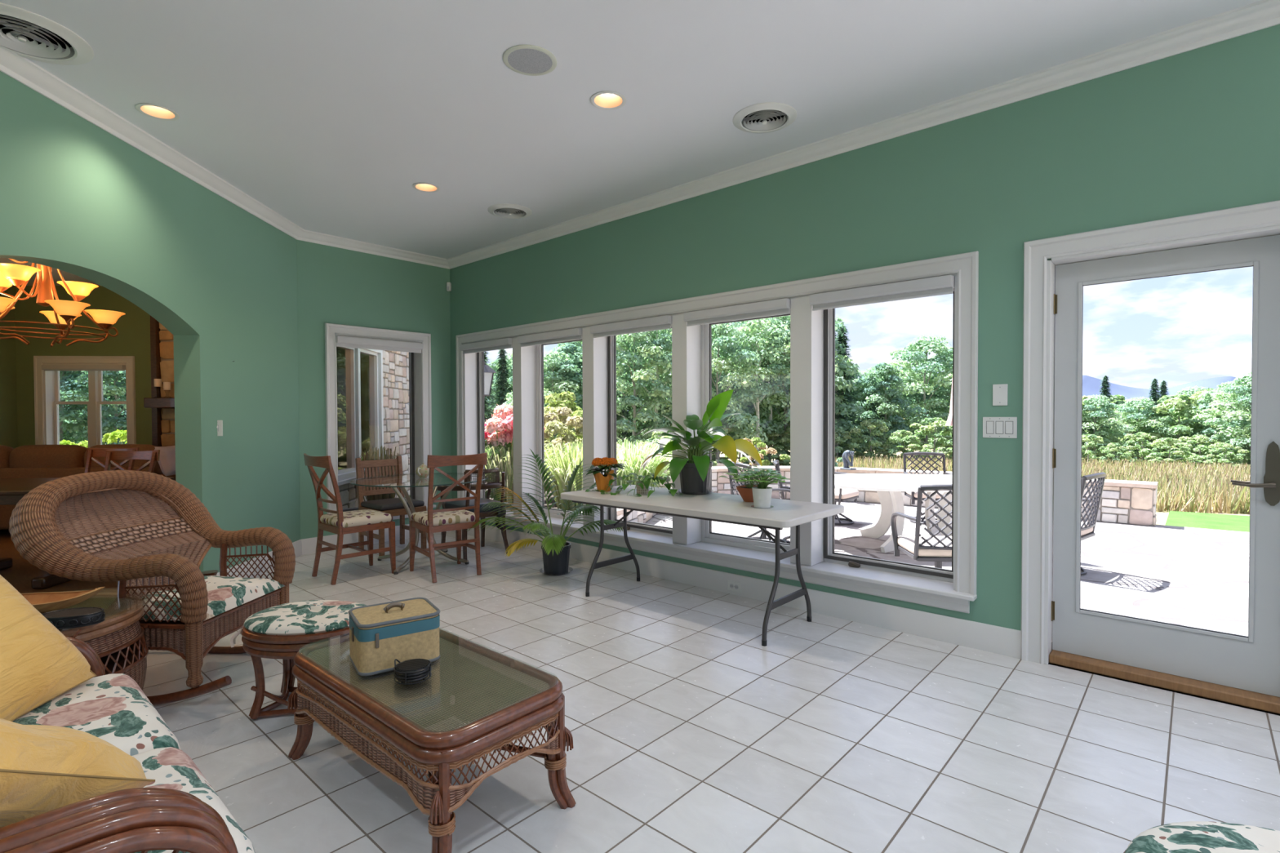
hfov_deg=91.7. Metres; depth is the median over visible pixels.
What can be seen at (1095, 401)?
deciduous tree
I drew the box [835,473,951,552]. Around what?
patio table
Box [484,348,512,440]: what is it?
conifer tree
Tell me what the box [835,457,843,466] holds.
shrub
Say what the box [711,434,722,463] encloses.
bush
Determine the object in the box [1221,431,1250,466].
bush
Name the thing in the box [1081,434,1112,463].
bush
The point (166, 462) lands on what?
pillow
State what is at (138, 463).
cushion
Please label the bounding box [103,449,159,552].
dining chair
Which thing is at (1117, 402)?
deciduous tree
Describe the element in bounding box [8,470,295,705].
rocking chair
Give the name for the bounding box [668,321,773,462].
deciduous tree
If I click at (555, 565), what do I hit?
pot
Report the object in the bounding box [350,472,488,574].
glass dining table
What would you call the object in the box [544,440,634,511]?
ornamental grass
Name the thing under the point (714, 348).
deciduous tree
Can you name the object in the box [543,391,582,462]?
shrub
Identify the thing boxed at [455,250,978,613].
window
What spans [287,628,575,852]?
coffee table
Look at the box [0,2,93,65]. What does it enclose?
ceiling vent
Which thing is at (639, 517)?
wall
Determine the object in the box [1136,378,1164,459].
conifer tree
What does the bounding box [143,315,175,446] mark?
stone fireplace
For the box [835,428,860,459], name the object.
bush
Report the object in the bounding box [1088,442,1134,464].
bush
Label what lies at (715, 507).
folding table
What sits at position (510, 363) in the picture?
deciduous tree
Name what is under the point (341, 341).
roller shade
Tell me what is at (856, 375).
deciduous tree
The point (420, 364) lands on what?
window
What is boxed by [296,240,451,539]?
wall
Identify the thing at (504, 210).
ceiling vent
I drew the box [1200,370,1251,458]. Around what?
deciduous tree
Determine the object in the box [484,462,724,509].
planting bed
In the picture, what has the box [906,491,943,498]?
cushion
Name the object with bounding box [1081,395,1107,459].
deciduous tree
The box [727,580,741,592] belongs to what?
power outlet
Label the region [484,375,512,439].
deciduous tree
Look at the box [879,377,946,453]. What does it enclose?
deciduous tree
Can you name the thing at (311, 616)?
cushion
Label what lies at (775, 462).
patio chair
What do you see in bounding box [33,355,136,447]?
window
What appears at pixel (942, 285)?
roller shade
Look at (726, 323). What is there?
deciduous tree
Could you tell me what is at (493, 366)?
deciduous tree
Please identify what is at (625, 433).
deciduous tree
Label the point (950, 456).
bush
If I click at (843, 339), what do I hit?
conifer tree
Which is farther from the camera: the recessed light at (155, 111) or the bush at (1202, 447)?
the bush at (1202, 447)
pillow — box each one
[0,574,96,721]
[0,718,155,827]
[154,445,175,476]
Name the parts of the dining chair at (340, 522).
post, rail, rail, rail, post, seat frame, seat, leg, leg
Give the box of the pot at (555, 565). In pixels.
[541,542,570,575]
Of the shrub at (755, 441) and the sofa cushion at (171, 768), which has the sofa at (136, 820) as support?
the sofa cushion at (171, 768)
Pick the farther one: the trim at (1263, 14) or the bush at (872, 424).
the bush at (872, 424)
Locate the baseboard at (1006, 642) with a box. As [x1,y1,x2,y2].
[216,523,1021,658]
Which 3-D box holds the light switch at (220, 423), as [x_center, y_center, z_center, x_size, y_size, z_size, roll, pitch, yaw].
[-3.145,0.012,4.626,0.072,0.118,0.016,0,1,-3]
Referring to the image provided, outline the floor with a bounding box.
[0,529,1279,852]
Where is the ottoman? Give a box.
[240,625,349,719]
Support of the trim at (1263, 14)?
attached to the wall at (1197, 131)
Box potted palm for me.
[466,448,623,575]
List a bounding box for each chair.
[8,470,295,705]
[84,447,139,472]
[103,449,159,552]
[303,453,395,585]
[355,455,426,556]
[408,452,487,582]
[437,467,508,559]
[727,462,790,543]
[773,459,790,543]
[835,471,858,525]
[890,484,951,568]
[902,452,951,525]
[1080,471,1106,575]
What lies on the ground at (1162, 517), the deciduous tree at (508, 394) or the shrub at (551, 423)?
the deciduous tree at (508, 394)
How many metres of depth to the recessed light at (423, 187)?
4.78 m
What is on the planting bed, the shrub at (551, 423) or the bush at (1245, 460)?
the shrub at (551, 423)
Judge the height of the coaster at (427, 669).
0.008 m
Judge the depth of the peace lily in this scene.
4.39 m
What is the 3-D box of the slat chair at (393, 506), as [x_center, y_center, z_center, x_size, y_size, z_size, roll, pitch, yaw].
[-2.432,0.757,6.074,0.524,0.902,0.460,1,1,42]
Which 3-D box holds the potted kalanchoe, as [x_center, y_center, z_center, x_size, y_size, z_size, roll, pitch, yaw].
[-0.263,0.358,4.678,0.317,0.249,0.294,0,1,-16]
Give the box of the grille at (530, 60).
[507,48,552,73]
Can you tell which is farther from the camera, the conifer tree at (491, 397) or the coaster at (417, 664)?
the conifer tree at (491, 397)
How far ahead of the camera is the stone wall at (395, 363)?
8.52 m
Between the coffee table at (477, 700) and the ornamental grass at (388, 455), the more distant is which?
the ornamental grass at (388, 455)
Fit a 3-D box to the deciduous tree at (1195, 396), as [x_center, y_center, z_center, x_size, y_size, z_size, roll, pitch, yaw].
[33.154,0.144,36.228,5.338,4.768,5.085,0,1,27]
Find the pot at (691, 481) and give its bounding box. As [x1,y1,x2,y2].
[679,461,713,494]
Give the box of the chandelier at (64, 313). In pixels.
[0,258,125,346]
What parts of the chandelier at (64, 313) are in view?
lamp shade, lamp shade, arm, arm, arm, lamp shade, arm, arm, lamp shade, arm, lamp shade, lamp shade, arm, lamp shade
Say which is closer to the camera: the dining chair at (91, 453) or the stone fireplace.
the dining chair at (91, 453)
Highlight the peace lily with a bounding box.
[639,389,762,494]
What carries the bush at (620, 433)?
on the ground at (1162, 517)
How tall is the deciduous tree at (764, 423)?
7.555 m
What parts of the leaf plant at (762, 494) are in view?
pot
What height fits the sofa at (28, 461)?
0.955 m
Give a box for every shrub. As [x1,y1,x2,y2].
[484,404,545,501]
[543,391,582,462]
[543,406,582,494]
[645,431,671,484]
[711,461,717,466]
[724,436,790,466]
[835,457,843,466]
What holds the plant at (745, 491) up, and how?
on the folding table at (715, 507)
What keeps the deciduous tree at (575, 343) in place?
on the ground at (1162, 517)
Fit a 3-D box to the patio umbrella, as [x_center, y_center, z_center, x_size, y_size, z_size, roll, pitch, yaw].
[3.604,0.051,6.961,0.480,2.600,0.480,1,1,42]
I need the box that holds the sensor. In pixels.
[446,282,451,291]
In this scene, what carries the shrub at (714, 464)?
on the planting bed
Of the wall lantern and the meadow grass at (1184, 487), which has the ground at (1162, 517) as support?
the meadow grass at (1184, 487)
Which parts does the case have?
handle, trim, lid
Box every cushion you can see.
[0,444,13,467]
[8,444,86,467]
[13,673,181,755]
[84,444,163,474]
[131,746,254,852]
[141,575,284,621]
[230,600,366,648]
[835,488,858,499]
[897,535,951,557]
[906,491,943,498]
[1080,523,1093,536]
[1124,821,1279,852]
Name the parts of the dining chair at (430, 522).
leg, post, seat, seat frame, rail, rail, rail, leg, post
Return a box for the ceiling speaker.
[502,44,556,75]
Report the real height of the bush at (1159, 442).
1.724 m
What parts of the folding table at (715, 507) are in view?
leg, leg, leg, leg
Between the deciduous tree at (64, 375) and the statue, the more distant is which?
the deciduous tree at (64, 375)
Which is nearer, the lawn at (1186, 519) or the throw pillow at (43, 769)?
the throw pillow at (43, 769)
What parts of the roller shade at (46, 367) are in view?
rail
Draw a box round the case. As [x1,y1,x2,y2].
[347,597,439,676]
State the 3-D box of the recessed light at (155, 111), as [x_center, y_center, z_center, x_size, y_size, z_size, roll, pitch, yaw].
[-2.750,-1.831,3.546,0.200,0.083,0.200,1,1,42]
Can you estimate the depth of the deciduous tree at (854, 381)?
35.30 m
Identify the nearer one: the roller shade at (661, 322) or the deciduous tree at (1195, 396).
the roller shade at (661, 322)
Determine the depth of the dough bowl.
2.57 m
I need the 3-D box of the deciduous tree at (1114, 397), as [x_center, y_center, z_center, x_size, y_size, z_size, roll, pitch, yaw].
[37.024,0.159,48.089,5.636,5.275,5.917,0,1,17]
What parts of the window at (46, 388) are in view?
sash, sash, sash, sash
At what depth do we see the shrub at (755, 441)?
11.88 m
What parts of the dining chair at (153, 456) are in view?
post, rail, post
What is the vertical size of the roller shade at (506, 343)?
0.098 m
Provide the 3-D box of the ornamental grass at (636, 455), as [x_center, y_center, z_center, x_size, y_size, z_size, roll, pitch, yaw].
[-0.178,0.662,9.854,2.308,0.942,2.274,-1,1,-26]
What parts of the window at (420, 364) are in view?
sash, screen frame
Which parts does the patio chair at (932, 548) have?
arm, seat frame, frame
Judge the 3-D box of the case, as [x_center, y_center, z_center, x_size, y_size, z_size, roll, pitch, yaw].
[-0.896,0.743,2.267,0.284,0.204,0.244,-1,1,-34]
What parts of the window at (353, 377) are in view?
sash, sill, sash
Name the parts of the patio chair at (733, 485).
frame, arm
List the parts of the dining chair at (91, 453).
post, rail, post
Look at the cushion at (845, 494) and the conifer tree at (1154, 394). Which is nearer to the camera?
the cushion at (845, 494)
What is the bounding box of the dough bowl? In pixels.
[21,586,105,613]
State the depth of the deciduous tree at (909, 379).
45.28 m
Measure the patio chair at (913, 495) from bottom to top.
0.950 m
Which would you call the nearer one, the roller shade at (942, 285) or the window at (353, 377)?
the roller shade at (942, 285)
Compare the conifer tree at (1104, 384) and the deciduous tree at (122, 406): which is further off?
the conifer tree at (1104, 384)
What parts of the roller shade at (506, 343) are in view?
rail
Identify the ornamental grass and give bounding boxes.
[355,445,399,502]
[484,444,546,503]
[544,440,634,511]
[571,437,671,487]
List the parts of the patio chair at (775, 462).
frame, arm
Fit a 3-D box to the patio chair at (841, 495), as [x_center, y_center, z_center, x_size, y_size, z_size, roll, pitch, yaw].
[2.649,0.849,8.642,0.637,0.950,0.627,1,1,42]
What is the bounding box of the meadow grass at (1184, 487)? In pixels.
[835,453,1250,514]
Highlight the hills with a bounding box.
[580,374,1248,408]
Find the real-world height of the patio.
0.320 m
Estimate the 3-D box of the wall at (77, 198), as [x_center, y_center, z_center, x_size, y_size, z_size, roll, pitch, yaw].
[-3.191,-0.200,3.797,0.180,3.700,11.892,0,1,-3]
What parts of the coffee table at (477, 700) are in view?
leg, glass, leg, leg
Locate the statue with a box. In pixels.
[840,449,856,470]
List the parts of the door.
handle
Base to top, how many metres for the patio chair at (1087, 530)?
0.950 m
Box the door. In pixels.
[1020,200,1279,714]
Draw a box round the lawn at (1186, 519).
[1164,511,1249,532]
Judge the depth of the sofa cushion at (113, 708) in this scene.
1.72 m
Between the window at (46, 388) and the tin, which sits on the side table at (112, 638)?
the tin
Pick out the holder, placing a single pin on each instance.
(395, 660)
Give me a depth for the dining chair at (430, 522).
5.02 m
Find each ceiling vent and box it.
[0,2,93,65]
[487,203,532,218]
[733,102,796,133]
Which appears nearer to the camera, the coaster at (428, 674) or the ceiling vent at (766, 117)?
the coaster at (428, 674)
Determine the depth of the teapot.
5.65 m
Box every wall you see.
[0,71,370,573]
[0,284,17,448]
[14,285,366,470]
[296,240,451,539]
[337,350,409,508]
[449,23,1279,715]
[581,484,672,523]
[711,466,1157,526]
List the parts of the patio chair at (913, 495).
arm, seat frame, frame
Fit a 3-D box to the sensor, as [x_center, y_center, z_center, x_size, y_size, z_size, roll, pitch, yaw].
[-2.146,-1.570,6.976,0.050,0.100,0.059,0,1,-3]
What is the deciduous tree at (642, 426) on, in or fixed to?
on the ground at (1162, 517)
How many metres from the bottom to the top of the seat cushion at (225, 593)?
0.112 m
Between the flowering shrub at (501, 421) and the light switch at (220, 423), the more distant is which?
the flowering shrub at (501, 421)
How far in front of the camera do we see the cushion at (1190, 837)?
1.27 m
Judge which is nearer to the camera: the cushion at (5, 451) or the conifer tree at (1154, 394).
the cushion at (5, 451)
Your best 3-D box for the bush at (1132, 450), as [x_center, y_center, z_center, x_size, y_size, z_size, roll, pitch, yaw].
[35.096,0.281,47.879,6.221,4.970,5.925,-1,1,-39]
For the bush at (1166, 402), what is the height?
4.362 m
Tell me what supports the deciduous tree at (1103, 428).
on the ground at (1162, 517)
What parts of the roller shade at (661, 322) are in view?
rail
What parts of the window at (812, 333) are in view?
screen frame, sash, sash, screen frame, sash, sill, sash, crank handle, screen frame, sash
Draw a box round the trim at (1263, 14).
[0,0,1279,269]
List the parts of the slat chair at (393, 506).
post, rail, rail, leg, seat, seat frame, post, leg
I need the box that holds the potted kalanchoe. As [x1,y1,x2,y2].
[585,457,626,491]
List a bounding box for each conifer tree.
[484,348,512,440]
[484,351,497,468]
[835,325,868,457]
[1089,375,1128,462]
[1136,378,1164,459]
[1156,380,1172,430]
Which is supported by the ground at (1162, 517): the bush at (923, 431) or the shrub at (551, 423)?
the bush at (923, 431)
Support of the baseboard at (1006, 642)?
attached to the wall at (1197, 131)
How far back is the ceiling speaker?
3.04 m
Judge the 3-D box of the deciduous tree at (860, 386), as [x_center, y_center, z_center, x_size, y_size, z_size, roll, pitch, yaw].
[13.010,-0.313,34.978,3.575,4.864,3.465,-1,1,-34]
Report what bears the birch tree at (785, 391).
on the ground at (1162, 517)
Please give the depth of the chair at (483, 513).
5.79 m
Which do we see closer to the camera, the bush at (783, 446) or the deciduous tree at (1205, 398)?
the bush at (783, 446)
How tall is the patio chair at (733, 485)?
0.950 m
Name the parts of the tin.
lid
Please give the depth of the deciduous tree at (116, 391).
16.44 m
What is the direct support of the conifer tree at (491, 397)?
on the ground at (1162, 517)
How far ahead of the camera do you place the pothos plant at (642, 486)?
4.46 m
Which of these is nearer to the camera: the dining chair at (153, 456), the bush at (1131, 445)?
the dining chair at (153, 456)
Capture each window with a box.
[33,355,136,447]
[324,322,435,519]
[337,346,383,485]
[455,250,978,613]
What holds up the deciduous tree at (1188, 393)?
on the ground at (1162, 517)
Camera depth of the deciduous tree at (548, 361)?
26.36 m
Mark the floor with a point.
(691, 734)
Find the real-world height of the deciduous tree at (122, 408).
5.416 m
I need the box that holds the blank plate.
[992,383,1008,405]
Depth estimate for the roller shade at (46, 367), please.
8.21 m
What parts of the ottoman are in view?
leg, leg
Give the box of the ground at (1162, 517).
[644,421,1249,524]
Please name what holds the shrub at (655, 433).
on the planting bed
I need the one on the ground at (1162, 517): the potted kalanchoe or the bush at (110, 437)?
the bush at (110, 437)
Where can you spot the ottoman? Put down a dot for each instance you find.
(284, 647)
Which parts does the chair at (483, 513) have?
arm post, leg, leg, post, arm rail, seat, frame, leg, cane panel, arm post, seat frame, post, leg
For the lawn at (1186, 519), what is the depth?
8.79 m
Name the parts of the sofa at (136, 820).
arm, arm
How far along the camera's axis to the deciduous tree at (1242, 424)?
30.43 m
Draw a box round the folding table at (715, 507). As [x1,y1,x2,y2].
[560,484,844,646]
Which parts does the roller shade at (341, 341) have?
rail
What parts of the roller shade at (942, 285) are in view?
rail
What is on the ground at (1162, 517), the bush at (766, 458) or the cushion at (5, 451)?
the bush at (766, 458)
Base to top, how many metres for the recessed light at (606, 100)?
0.083 m
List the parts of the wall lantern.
frosted pane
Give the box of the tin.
[42,607,105,629]
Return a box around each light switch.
[216,420,222,435]
[982,417,1017,438]
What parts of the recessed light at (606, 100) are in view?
bulb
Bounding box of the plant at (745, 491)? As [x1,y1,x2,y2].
[717,466,772,502]
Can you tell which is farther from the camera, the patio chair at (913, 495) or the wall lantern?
the patio chair at (913, 495)
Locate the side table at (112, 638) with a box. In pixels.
[40,592,151,690]
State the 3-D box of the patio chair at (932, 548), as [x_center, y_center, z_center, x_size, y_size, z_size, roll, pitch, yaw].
[2.459,0.912,5.074,0.627,0.950,0.637,0,1,4]
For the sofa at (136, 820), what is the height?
0.946 m
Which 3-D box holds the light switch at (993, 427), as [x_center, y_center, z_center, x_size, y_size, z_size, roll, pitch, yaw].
[1.952,0.005,3.376,0.165,0.114,0.011,1,1,42]
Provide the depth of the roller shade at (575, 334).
5.79 m
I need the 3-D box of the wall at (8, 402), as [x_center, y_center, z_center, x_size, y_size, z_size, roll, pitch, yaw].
[-8.118,-0.117,4.350,0.180,3.350,7.750,0,1,-3]
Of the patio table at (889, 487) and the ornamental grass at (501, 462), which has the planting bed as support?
the ornamental grass at (501, 462)
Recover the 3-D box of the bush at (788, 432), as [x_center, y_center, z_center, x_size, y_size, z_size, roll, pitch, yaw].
[7.657,0.762,29.182,3.094,2.333,2.947,0,1,-10]
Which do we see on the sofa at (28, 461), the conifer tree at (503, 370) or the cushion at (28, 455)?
the cushion at (28, 455)
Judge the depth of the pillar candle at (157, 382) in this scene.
7.66 m
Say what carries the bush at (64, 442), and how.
on the ground at (1162, 517)
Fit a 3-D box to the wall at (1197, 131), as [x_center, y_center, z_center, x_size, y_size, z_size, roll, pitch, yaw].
[2.647,-0.130,2.909,13.120,3.350,0.226,1,1,42]
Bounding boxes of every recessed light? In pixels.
[135,102,179,120]
[412,182,439,192]
[590,90,626,110]
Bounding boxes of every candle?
[153,378,162,397]
[163,382,170,390]
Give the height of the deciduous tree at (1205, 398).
4.967 m
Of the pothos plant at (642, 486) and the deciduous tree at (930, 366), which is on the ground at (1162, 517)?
the deciduous tree at (930, 366)
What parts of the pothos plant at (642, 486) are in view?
pot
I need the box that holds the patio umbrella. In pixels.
[945,379,952,426]
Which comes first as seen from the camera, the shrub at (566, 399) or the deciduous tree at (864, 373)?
the shrub at (566, 399)
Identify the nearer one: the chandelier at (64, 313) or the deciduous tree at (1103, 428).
the chandelier at (64, 313)
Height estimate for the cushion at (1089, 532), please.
0.099 m
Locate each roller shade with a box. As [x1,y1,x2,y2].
[41,364,125,370]
[335,335,423,353]
[459,337,512,354]
[517,328,582,346]
[590,315,671,337]
[683,297,790,326]
[808,275,955,311]
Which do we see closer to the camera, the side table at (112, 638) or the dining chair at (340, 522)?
the side table at (112, 638)
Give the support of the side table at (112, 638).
on the floor
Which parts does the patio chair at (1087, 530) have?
seat frame, frame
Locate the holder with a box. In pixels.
[393,658,431,684]
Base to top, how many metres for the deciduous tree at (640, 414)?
6.416 m
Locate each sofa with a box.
[0,444,175,529]
[0,629,238,852]
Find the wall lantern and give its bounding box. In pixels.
[484,361,496,398]
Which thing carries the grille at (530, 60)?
attached to the ceiling speaker
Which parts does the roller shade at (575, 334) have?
rail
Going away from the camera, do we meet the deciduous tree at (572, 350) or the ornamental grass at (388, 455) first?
the ornamental grass at (388, 455)
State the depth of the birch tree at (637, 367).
25.97 m
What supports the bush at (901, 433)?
on the ground at (1162, 517)
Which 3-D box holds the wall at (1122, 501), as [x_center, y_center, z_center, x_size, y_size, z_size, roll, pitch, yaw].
[4.079,1.017,10.100,6.761,0.555,1.450,0,1,23]
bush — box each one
[59,439,76,444]
[76,429,127,448]
[616,429,630,443]
[711,420,768,465]
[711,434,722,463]
[748,431,790,466]
[765,424,840,463]
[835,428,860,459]
[839,418,902,462]
[880,430,932,462]
[896,417,952,461]
[935,435,952,459]
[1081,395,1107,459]
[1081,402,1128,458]
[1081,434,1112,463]
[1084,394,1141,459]
[1084,398,1136,456]
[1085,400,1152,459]
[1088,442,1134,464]
[1119,431,1171,465]
[1124,394,1244,462]
[1138,437,1204,465]
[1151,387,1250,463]
[1167,434,1226,467]
[1201,443,1248,468]
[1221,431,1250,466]
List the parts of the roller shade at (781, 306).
rail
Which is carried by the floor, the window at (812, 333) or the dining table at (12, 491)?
the dining table at (12, 491)
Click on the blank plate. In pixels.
(999, 391)
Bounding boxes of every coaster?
[395,658,429,672]
[395,667,429,676]
[395,669,429,679]
[395,673,429,682]
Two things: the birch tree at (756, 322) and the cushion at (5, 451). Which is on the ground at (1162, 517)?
the birch tree at (756, 322)
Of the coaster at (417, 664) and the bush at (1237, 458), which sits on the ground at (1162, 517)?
the bush at (1237, 458)
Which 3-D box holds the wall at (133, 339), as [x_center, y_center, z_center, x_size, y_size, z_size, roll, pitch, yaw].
[-5.985,-0.197,8.448,4.900,3.350,0.200,0,1,-3]
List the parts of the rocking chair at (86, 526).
backrest, roll frame, leg, leg, leg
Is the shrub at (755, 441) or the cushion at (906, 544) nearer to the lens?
the cushion at (906, 544)
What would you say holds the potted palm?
on the floor
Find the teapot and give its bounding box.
[415,462,429,477]
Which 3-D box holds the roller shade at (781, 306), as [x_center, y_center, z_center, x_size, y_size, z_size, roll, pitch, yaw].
[0.680,-0.812,4.471,0.868,0.098,0.075,1,1,42]
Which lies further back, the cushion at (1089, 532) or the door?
the cushion at (1089, 532)
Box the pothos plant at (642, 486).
[585,472,683,497]
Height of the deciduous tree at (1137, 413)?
4.243 m
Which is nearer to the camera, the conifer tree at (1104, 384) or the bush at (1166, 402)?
the bush at (1166, 402)
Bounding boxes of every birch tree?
[617,328,671,427]
[711,317,790,466]
[727,315,790,466]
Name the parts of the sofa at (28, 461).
panel, arm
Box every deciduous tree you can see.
[58,369,127,444]
[58,370,119,443]
[62,370,126,444]
[106,375,126,426]
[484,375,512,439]
[488,350,512,410]
[488,357,512,391]
[502,370,558,405]
[505,350,582,450]
[543,343,582,457]
[545,337,644,438]
[565,336,664,438]
[616,330,671,447]
[618,328,728,436]
[626,387,648,426]
[652,323,738,429]
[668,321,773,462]
[711,321,782,460]
[728,315,851,464]
[763,316,865,444]
[838,378,894,454]
[844,364,866,419]
[848,378,903,451]
[849,362,928,455]
[851,367,902,456]
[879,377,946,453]
[881,333,952,445]
[900,369,937,456]
[911,346,952,454]
[1081,394,1135,462]
[1104,396,1173,458]
[1154,385,1228,455]
[1179,381,1251,461]
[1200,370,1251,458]
[1222,386,1251,458]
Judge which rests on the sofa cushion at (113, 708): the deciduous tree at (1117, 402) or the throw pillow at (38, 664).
the throw pillow at (38, 664)
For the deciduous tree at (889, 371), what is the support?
on the ground at (1162, 517)
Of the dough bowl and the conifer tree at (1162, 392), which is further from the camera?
the conifer tree at (1162, 392)
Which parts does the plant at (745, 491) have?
pot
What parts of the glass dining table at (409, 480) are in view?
leg, leg, glass, leg, leg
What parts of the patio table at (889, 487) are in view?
leg, leg, leg, leg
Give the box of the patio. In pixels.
[644,498,1249,636]
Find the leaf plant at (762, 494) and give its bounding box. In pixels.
[734,467,790,507]
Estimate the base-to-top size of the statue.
0.331 m
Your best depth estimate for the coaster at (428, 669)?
2.06 m
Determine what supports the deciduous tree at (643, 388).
on the ground at (1162, 517)
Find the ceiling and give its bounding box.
[0,0,1261,285]
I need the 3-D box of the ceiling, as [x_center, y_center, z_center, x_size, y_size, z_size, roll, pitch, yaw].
[-2.234,-1.888,1.486,18.524,0.250,9.256,1,1,42]
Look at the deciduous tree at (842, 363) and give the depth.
30.84 m
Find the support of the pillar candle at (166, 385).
on the stone fireplace
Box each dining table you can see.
[0,476,174,589]
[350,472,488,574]
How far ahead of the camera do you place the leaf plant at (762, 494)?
3.78 m
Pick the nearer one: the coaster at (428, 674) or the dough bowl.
the coaster at (428, 674)
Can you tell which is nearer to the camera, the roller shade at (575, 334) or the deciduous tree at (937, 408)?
the roller shade at (575, 334)
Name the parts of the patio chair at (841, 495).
arm, seat frame, arm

